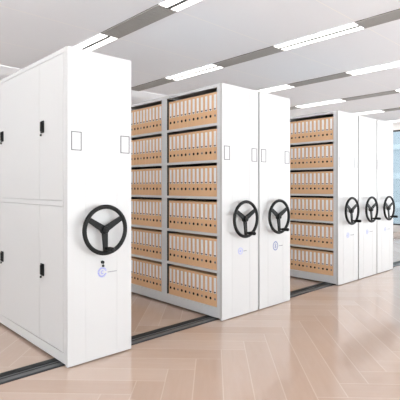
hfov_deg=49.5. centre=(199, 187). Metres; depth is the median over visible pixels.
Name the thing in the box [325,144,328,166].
ring binder
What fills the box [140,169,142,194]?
ring binder
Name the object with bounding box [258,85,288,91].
diffuser
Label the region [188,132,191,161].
ring binder
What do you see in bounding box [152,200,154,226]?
ring binder
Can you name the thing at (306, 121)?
ring binder
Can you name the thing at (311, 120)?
ring binder
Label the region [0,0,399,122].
ceiling
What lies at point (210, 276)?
ring binder
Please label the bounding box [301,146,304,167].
ring binder
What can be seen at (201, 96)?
ring binder
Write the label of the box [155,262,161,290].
ring binder
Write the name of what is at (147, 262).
ring binder
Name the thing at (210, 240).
ring binder
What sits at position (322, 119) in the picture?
ring binder
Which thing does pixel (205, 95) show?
ring binder
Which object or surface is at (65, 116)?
filing cabinet
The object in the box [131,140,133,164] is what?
ring binder
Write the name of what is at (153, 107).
ring binder
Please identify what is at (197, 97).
ring binder
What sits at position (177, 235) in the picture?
ring binder
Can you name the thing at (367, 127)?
tall cabinet
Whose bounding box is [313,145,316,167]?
ring binder
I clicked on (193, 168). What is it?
ring binder
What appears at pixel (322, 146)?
ring binder
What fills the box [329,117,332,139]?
ring binder
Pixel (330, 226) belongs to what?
ring binder
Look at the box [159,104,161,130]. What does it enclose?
ring binder
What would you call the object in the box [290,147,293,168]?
ring binder
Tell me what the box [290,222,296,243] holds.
ring binder
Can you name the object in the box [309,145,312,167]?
ring binder
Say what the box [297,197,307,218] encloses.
ring binder
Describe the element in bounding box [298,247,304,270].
ring binder
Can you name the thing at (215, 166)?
ring binder
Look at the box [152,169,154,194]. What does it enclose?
ring binder
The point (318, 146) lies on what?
ring binder
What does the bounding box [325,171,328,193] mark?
ring binder
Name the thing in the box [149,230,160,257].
ring binder
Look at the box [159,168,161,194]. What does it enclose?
ring binder
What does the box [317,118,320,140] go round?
ring binder
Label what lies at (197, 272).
ring binder
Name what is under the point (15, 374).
rail
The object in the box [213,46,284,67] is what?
ceiling vent
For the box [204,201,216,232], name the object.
ring binder
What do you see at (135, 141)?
ring binder
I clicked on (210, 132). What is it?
ring binder
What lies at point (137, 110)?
ring binder
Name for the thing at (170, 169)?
ring binder
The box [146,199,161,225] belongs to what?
ring binder
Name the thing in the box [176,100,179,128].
ring binder
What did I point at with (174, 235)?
ring binder
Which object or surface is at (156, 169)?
ring binder
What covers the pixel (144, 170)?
ring binder
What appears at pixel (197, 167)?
ring binder
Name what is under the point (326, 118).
ring binder
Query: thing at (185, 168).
ring binder
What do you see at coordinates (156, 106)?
ring binder
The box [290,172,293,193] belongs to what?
ring binder
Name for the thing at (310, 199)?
ring binder
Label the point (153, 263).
ring binder
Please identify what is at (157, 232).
ring binder
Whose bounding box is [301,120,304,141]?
ring binder
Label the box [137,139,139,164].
ring binder
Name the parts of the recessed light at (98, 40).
frame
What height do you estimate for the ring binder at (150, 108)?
0.319 m
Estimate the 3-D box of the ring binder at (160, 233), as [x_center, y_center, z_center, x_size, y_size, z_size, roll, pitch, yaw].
[-0.367,0.689,5.189,0.278,0.319,0.064,0,0,-43]
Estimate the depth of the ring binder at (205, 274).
4.54 m
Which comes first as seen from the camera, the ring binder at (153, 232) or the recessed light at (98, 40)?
the ring binder at (153, 232)
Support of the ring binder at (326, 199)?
on the shelving unit at (346, 210)
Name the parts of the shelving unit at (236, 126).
shelf, shelf, shelf, shelf, shelf, panel, panel, shelf, shelf, shelf, shelf, shelf, panel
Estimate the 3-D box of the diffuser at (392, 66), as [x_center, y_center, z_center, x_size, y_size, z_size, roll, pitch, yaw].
[3.020,-1.940,7.055,0.099,0.007,1.163,0,0,-43]
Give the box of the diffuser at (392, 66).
[351,65,399,74]
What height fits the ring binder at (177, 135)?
0.319 m
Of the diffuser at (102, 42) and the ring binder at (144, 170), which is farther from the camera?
the diffuser at (102, 42)
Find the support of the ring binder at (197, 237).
on the shelving unit at (236, 126)
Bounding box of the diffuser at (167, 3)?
[160,0,181,6]
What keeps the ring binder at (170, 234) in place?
on the shelving unit at (236, 126)
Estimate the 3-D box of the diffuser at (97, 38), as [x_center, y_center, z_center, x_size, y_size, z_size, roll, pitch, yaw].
[-1.620,-1.940,5.949,0.099,0.007,1.163,0,0,-43]
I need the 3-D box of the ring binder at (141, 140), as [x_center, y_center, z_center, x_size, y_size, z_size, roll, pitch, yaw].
[-0.633,-0.439,5.474,0.278,0.319,0.064,0,0,-43]
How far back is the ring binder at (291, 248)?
6.48 m
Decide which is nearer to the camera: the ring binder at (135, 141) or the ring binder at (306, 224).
the ring binder at (135, 141)
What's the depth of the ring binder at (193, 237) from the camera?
4.67 m
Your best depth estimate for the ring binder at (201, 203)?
4.58 m
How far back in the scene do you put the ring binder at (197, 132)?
4.62 m
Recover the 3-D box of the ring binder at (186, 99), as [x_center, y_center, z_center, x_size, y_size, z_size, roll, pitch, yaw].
[-0.059,-0.815,4.862,0.278,0.319,0.064,0,0,-43]
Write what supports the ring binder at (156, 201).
on the shelving unit at (236, 126)
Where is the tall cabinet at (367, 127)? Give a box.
[358,115,380,278]
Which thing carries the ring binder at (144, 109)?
on the shelving unit at (236, 126)
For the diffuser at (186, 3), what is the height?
0.007 m
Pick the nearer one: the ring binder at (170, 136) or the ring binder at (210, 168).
the ring binder at (210, 168)
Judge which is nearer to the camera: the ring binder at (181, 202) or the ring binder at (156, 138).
the ring binder at (181, 202)
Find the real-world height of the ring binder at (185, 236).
0.319 m
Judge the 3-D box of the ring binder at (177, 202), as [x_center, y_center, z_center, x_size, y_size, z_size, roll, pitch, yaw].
[-0.148,0.313,4.957,0.278,0.319,0.064,0,0,-43]
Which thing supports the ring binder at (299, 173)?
on the shelving unit at (346, 210)
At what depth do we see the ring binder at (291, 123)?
6.47 m
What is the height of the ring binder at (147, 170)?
0.319 m
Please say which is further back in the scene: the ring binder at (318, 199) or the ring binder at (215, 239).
the ring binder at (318, 199)
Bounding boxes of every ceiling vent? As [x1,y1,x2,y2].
[101,4,176,38]
[131,78,176,90]
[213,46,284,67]
[287,72,352,86]
[341,90,399,100]
[355,9,399,27]
[381,107,399,111]
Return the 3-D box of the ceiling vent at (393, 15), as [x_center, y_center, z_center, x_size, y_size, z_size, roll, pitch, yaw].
[2.326,-1.943,4.773,0.270,0.014,1.187,0,0,-43]
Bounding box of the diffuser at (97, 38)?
[75,34,106,48]
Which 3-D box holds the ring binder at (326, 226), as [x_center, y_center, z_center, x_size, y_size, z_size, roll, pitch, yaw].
[1.872,0.689,6.143,0.278,0.319,0.064,0,0,-43]
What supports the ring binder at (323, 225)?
on the shelving unit at (346, 210)
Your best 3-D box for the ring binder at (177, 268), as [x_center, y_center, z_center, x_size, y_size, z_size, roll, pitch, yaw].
[-0.148,1.065,4.957,0.278,0.319,0.064,0,0,-43]
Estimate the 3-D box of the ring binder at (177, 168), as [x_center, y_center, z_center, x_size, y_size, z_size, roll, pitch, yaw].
[-0.148,-0.063,4.957,0.278,0.319,0.064,0,0,-43]
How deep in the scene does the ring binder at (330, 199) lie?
6.00 m
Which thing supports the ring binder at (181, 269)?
on the shelving unit at (236, 126)
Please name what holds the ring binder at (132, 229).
on the shelving unit at (236, 126)
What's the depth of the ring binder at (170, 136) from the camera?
4.95 m
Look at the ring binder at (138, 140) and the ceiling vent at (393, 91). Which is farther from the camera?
the ceiling vent at (393, 91)
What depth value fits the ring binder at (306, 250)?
6.29 m
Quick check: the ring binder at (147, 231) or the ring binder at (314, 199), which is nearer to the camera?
the ring binder at (147, 231)
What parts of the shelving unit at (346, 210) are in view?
shelf, shelf, shelf, shelf, shelf, panel, panel, post, panel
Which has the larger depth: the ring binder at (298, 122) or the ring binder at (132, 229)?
the ring binder at (298, 122)
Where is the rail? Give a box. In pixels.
[0,261,399,384]
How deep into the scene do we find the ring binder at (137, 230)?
5.43 m
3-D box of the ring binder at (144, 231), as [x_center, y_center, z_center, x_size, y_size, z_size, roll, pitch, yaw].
[-0.589,0.689,5.426,0.278,0.319,0.064,0,0,-43]
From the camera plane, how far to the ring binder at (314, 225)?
6.20 m
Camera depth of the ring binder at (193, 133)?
4.67 m
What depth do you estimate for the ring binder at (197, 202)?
4.63 m
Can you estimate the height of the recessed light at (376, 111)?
0.016 m
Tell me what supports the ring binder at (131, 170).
on the shelving unit at (236, 126)
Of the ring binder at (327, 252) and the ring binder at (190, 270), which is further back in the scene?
the ring binder at (327, 252)
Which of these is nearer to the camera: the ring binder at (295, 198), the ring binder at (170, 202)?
the ring binder at (170, 202)
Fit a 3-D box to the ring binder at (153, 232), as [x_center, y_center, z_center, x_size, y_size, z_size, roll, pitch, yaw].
[-0.456,0.689,5.284,0.278,0.319,0.064,0,0,-43]
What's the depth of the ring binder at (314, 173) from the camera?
6.19 m
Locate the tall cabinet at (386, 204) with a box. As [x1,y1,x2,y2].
[377,120,397,272]
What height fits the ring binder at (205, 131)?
0.319 m
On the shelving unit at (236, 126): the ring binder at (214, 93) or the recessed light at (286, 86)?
the ring binder at (214, 93)
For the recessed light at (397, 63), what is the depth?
7.08 m
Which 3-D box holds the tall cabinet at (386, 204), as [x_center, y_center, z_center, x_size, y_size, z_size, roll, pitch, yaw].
[2.393,0.150,7.523,0.598,2.400,2.016,0,0,-43]
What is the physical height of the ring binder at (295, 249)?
0.319 m
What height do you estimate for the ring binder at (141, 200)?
0.319 m
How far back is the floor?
3.48 m
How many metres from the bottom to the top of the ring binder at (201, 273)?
0.319 m
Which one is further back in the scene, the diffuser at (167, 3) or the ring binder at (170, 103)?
the ring binder at (170, 103)
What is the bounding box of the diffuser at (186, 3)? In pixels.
[172,0,200,10]
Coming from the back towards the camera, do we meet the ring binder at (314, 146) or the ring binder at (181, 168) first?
the ring binder at (314, 146)
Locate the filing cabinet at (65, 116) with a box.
[0,46,130,367]
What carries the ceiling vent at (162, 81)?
in the ceiling
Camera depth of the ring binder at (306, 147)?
6.29 m
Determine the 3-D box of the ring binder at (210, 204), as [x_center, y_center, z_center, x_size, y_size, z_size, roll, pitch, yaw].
[0.208,0.313,4.578,0.278,0.319,0.064,0,0,-43]
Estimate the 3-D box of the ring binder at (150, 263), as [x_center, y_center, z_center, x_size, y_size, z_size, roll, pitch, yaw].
[-0.499,1.065,5.332,0.278,0.319,0.064,0,0,-43]
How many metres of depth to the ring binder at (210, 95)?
4.48 m
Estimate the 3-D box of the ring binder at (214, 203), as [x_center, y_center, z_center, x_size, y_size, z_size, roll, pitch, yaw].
[0.253,0.313,4.530,0.278,0.319,0.064,0,0,-43]
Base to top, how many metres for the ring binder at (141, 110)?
0.319 m
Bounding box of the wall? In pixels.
[393,122,399,231]
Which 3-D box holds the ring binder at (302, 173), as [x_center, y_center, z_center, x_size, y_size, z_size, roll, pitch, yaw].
[1.605,-0.063,6.427,0.278,0.319,0.064,0,0,-43]
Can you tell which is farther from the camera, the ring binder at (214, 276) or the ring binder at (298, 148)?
the ring binder at (298, 148)
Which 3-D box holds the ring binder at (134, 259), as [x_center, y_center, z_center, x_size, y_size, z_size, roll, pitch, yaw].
[-0.723,1.065,5.568,0.278,0.319,0.064,0,0,-43]
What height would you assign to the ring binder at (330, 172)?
0.319 m
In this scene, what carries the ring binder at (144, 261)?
on the shelving unit at (236, 126)
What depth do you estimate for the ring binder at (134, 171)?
5.48 m
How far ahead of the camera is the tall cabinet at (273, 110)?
4.92 m
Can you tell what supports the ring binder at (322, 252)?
on the shelving unit at (346, 210)
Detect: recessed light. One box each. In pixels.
[73,33,116,50]
[159,0,201,10]
[165,64,222,79]
[257,84,292,92]
[274,22,363,49]
[295,99,343,107]
[346,61,399,74]
[353,110,383,114]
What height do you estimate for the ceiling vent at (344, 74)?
0.014 m
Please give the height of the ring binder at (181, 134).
0.319 m
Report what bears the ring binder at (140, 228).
on the shelving unit at (236, 126)
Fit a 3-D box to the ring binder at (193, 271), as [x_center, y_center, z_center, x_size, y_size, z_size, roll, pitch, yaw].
[0.030,1.065,4.767,0.278,0.319,0.064,0,0,-43]
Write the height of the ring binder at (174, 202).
0.319 m
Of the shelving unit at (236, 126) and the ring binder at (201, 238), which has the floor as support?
the shelving unit at (236, 126)
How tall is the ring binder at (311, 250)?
0.319 m
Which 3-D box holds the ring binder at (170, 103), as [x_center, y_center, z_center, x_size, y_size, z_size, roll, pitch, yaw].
[-0.237,-0.815,5.052,0.278,0.319,0.064,0,0,-43]
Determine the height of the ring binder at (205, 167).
0.319 m
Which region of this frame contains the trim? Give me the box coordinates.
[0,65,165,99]
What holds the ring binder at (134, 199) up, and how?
on the shelving unit at (236, 126)
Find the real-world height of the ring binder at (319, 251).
0.319 m
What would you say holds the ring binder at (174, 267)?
on the shelving unit at (236, 126)
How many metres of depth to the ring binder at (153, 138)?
5.19 m
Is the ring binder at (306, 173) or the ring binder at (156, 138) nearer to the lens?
the ring binder at (156, 138)
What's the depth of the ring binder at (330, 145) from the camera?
6.00 m
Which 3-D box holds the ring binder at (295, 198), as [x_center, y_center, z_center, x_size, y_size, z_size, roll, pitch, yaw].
[1.515,0.313,6.521,0.278,0.319,0.064,0,0,-43]
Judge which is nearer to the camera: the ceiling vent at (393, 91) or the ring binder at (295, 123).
the ring binder at (295, 123)
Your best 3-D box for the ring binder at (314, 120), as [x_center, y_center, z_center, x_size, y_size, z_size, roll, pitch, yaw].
[1.738,-0.815,6.285,0.278,0.319,0.064,0,0,-43]
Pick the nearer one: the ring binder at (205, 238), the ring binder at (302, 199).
the ring binder at (205, 238)
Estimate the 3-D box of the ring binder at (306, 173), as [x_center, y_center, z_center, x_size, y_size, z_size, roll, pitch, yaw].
[1.650,-0.063,6.380,0.278,0.319,0.064,0,0,-43]
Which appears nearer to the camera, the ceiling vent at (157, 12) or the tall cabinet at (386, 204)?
the ceiling vent at (157, 12)
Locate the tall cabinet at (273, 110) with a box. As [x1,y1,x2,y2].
[258,92,289,308]
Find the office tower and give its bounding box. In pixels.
[393,131,399,223]
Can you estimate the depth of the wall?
13.10 m
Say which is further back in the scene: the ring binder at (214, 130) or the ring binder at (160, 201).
the ring binder at (160, 201)
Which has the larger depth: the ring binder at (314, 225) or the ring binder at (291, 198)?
the ring binder at (291, 198)
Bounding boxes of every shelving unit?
[131,83,258,320]
[290,110,361,284]
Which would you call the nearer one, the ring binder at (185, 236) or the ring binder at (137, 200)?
the ring binder at (185, 236)
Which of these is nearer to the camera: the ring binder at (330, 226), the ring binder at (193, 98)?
the ring binder at (193, 98)
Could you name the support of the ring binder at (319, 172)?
on the shelving unit at (346, 210)
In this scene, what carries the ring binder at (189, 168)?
on the shelving unit at (236, 126)
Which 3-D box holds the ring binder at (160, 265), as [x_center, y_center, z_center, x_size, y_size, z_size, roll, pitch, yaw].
[-0.367,1.065,5.189,0.278,0.319,0.064,0,0,-43]
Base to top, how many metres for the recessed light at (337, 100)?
0.016 m
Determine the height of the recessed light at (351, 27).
0.016 m
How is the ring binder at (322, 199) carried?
on the shelving unit at (346, 210)
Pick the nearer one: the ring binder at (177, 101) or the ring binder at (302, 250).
the ring binder at (177, 101)
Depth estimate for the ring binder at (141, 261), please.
5.37 m
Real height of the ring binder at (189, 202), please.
0.319 m
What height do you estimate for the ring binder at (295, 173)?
0.319 m
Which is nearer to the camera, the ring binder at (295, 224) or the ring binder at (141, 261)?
the ring binder at (141, 261)
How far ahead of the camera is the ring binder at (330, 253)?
6.01 m
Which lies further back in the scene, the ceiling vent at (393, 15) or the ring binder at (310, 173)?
the ring binder at (310, 173)
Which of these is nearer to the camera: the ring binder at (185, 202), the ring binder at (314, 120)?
the ring binder at (185, 202)
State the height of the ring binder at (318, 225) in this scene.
0.319 m
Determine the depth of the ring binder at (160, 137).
5.09 m
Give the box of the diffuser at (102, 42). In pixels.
[85,37,116,50]
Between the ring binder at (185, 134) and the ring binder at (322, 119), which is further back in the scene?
the ring binder at (322, 119)
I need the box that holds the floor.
[0,232,399,399]
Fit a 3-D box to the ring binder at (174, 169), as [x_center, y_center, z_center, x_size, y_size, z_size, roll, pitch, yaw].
[-0.192,-0.063,5.005,0.278,0.319,0.064,0,0,-43]
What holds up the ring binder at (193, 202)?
on the shelving unit at (236, 126)
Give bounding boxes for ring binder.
[131,111,132,135]
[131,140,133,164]
[131,170,132,194]
[131,199,133,223]
[131,228,139,253]
[131,257,138,282]
[133,110,135,134]
[133,170,135,194]
[133,258,141,283]
[134,140,136,164]
[134,199,135,224]
[134,228,146,254]
[136,109,139,134]
[136,169,139,194]
[136,199,140,224]
[136,228,148,254]
[136,258,142,284]
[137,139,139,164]
[139,199,148,224]
[140,108,142,133]
[140,139,142,164]
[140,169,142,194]
[140,229,149,255]
[140,259,147,285]
[143,108,145,133]
[143,138,145,163]
[143,169,145,194]
[143,199,155,225]
[143,229,156,255]
[143,260,149,286]
[146,107,148,132]
[146,138,148,163]
[146,169,148,194]
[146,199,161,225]
[146,230,152,256]
[146,260,152,287]
[149,106,151,132]
[149,138,151,163]
[149,169,151,194]
[149,200,151,225]
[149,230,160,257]
[149,261,157,288]
[152,106,154,132]
[152,137,154,163]
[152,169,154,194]
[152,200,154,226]
[152,230,161,257]
[152,262,159,289]
[155,105,158,131]
[155,137,158,163]
[155,168,158,194]
[155,200,158,226]
[155,231,161,258]
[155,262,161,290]
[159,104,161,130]
[159,136,161,162]
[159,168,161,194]
[159,200,161,227]
[159,232,161,259]
[159,264,161,291]
[169,102,172,129]
[169,135,172,162]
[169,168,172,195]
[169,200,179,228]
[169,232,182,261]
[169,265,177,294]
[173,101,175,128]
[173,134,175,162]
[173,168,175,195]
[173,200,187,228]
[173,233,182,261]
[173,266,182,295]
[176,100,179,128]
[176,134,179,161]
[176,167,179,195]
[176,200,193,228]
[176,233,191,262]
[176,267,184,296]
[180,99,183,127]
[180,133,183,161]
[180,167,183,195]
[180,200,197,229]
[180,234,189,263]
[180,267,187,297]
[184,98,187,127]
[184,133,187,161]
[184,167,187,195]
[184,201,187,229]
[184,234,198,264]
[184,268,192,298]
[188,97,191,126]
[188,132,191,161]
[188,167,191,195]
[188,201,191,230]
[188,234,199,264]
[188,269,197,299]
[192,96,195,125]
[192,131,195,160]
[192,166,195,195]
[192,201,196,230]
[192,235,205,265]
[192,270,201,300]
[196,96,199,125]
[196,131,199,160]
[196,166,199,195]
[196,201,205,231]
[196,235,208,266]
[196,270,204,301]
[200,95,203,124]
[200,130,203,160]
[200,166,203,195]
[200,201,213,231]
[200,236,213,267]
[200,271,208,303]
[204,94,207,124]
[204,130,207,160]
[204,166,207,195]
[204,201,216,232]
[204,236,216,268]
[204,272,212,304]
[208,93,212,123]
[208,129,212,159]
[208,166,212,196]
[208,202,212,232]
[208,237,216,269]
[208,273,216,305]
[213,92,216,122]
[213,129,216,159]
[213,165,216,196]
[213,202,216,233]
[213,238,216,269]
[213,275,216,306]
[290,122,293,142]
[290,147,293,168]
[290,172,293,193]
[290,197,294,218]
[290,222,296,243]
[290,247,296,268]
[294,121,296,142]
[294,147,296,167]
[294,172,297,193]
[294,197,300,218]
[294,222,302,244]
[294,247,303,269]
[297,121,300,142]
[297,146,300,167]
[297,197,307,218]
[298,172,300,193]
[298,222,309,244]
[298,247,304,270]
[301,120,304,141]
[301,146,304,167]
[301,172,304,193]
[301,197,311,219]
[301,222,311,244]
[301,248,309,270]
[305,120,308,141]
[305,146,308,167]
[305,172,308,193]
[305,197,315,219]
[305,223,312,245]
[305,248,313,271]
[309,119,312,141]
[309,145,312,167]
[309,172,312,193]
[309,198,312,219]
[309,223,318,245]
[309,249,317,272]
[313,119,316,140]
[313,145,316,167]
[313,172,316,193]
[313,198,316,219]
[313,223,325,246]
[313,249,321,272]
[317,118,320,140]
[317,145,320,167]
[317,171,320,193]
[317,198,320,220]
[317,223,326,246]
[317,250,325,273]
[321,118,324,140]
[321,145,324,166]
[321,171,324,193]
[321,198,324,220]
[321,224,329,247]
[321,250,330,274]
[325,117,328,139]
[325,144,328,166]
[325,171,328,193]
[325,198,328,220]
[325,224,332,247]
[325,251,332,274]
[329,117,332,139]
[329,144,332,166]
[329,171,332,193]
[329,198,332,220]
[329,225,332,248]
[329,252,332,275]
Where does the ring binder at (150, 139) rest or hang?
on the shelving unit at (236, 126)
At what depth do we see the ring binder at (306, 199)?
6.29 m
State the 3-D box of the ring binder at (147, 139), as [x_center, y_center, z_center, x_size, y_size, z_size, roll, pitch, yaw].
[-0.544,-0.439,5.379,0.278,0.319,0.064,0,0,-43]
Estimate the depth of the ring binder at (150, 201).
5.24 m
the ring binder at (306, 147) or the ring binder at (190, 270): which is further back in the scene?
the ring binder at (306, 147)
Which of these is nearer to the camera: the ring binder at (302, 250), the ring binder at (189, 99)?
the ring binder at (189, 99)
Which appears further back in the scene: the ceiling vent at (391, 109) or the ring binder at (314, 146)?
the ceiling vent at (391, 109)
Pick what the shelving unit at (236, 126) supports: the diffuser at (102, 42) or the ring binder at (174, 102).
the ring binder at (174, 102)
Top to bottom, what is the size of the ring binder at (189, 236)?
0.319 m
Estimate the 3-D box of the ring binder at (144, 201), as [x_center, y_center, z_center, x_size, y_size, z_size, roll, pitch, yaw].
[-0.589,0.313,5.426,0.278,0.319,0.064,0,0,-43]
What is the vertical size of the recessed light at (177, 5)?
0.016 m
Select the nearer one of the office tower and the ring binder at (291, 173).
the ring binder at (291, 173)
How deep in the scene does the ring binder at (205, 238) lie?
4.54 m
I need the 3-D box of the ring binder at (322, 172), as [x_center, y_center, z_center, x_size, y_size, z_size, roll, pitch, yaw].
[1.827,-0.063,6.190,0.278,0.319,0.064,0,0,-43]
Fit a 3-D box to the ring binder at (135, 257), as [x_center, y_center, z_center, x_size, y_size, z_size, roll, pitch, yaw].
[-0.767,1.065,5.615,0.278,0.319,0.064,0,0,-43]
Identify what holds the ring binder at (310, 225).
on the shelving unit at (346, 210)
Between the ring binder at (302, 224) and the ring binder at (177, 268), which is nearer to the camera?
the ring binder at (177, 268)
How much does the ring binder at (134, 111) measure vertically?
0.319 m
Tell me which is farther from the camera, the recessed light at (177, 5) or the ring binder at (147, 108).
the ring binder at (147, 108)
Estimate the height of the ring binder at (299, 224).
0.319 m
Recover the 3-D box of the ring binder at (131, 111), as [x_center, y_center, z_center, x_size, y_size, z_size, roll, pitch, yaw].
[-0.767,-0.815,5.615,0.278,0.319,0.064,0,0,-43]
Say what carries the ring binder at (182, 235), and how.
on the shelving unit at (236, 126)
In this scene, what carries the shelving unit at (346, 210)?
on the floor
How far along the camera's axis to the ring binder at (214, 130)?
4.44 m
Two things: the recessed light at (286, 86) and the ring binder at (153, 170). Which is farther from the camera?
the recessed light at (286, 86)
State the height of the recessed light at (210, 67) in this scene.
0.016 m
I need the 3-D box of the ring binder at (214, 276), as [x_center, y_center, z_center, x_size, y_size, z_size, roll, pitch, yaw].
[0.253,1.065,4.531,0.278,0.319,0.064,0,0,-43]
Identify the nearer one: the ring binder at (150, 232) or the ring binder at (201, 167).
the ring binder at (201, 167)
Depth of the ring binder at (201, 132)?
4.57 m
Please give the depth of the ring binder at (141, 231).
5.37 m
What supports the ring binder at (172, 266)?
on the shelving unit at (236, 126)
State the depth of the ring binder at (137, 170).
5.42 m
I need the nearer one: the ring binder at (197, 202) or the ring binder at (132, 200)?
the ring binder at (197, 202)
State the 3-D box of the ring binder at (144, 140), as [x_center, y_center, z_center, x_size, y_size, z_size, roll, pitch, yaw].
[-0.590,-0.439,5.426,0.278,0.319,0.064,0,0,-43]
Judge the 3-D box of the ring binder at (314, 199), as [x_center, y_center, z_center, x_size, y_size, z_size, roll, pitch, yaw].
[1.738,0.313,6.285,0.278,0.319,0.064,0,0,-43]
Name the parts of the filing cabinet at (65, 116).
door, door, latch handle, latch handle, door, door, panel, door frame, latch handle, latch handle, door, door, panel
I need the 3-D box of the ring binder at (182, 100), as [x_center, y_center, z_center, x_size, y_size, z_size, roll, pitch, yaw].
[-0.103,-0.815,4.910,0.278,0.319,0.064,0,0,-43]
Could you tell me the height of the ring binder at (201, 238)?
0.319 m
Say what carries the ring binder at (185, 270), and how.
on the shelving unit at (236, 126)
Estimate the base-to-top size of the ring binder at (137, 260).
0.319 m
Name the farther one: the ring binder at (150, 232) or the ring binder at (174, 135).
the ring binder at (150, 232)
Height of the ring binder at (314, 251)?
0.319 m
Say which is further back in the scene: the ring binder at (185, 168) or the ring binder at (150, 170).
the ring binder at (150, 170)

